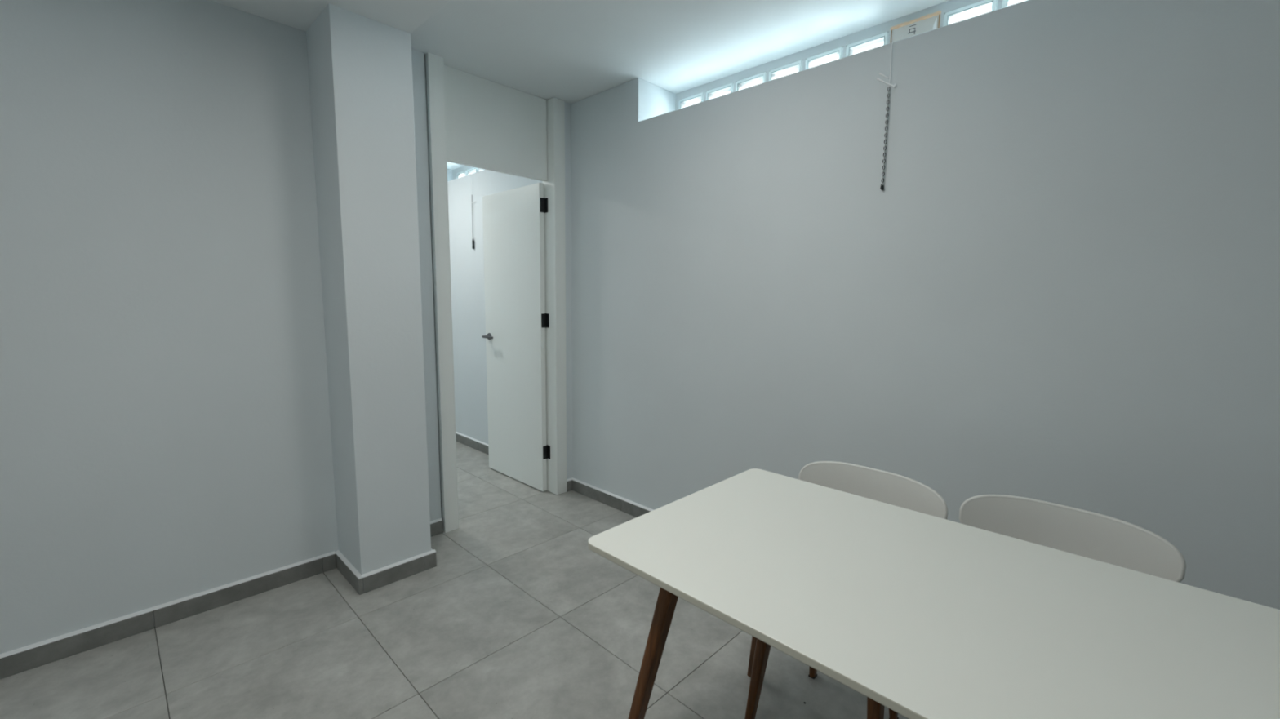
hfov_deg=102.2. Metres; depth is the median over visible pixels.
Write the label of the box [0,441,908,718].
floor
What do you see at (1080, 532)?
dining chair
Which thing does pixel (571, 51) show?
ceiling
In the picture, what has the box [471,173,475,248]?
pull chain
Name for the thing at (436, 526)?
baseboard
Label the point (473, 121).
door
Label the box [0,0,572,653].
wall
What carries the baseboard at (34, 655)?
attached to the wall at (218, 368)
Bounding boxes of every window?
[452,165,484,179]
[675,0,1026,110]
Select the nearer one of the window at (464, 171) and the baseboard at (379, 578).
the baseboard at (379, 578)
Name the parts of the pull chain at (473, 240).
cord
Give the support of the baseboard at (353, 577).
attached to the wall at (218, 368)
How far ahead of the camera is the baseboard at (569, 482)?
3.60 m
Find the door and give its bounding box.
[424,52,566,533]
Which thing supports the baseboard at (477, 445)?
attached to the wall at (1061, 284)
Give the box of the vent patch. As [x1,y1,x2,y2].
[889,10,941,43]
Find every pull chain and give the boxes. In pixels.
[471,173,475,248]
[876,41,895,190]
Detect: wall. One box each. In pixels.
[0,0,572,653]
[447,0,1279,609]
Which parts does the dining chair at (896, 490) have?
leg, leg, shell seat, leg, leg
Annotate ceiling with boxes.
[209,0,949,169]
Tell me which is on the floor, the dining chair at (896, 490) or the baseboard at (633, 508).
the dining chair at (896, 490)
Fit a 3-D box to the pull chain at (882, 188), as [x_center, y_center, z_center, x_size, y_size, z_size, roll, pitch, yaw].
[1.072,-0.999,2.142,0.075,0.625,0.336,7,10,43]
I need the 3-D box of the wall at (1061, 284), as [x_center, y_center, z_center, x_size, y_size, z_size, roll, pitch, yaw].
[0.683,-0.255,2.679,8.350,2.580,0.419,7,10,43]
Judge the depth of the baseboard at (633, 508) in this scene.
3.34 m
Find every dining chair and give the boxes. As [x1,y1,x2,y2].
[744,461,948,718]
[958,494,1186,582]
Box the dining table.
[587,468,1279,718]
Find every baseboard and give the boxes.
[0,551,336,679]
[335,550,363,595]
[361,549,436,593]
[430,518,442,537]
[455,431,488,454]
[566,478,572,492]
[571,477,653,517]
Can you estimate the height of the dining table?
0.750 m
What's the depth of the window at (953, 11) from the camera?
2.50 m
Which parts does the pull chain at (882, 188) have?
chain, cord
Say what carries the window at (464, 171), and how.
in the wall at (1061, 284)

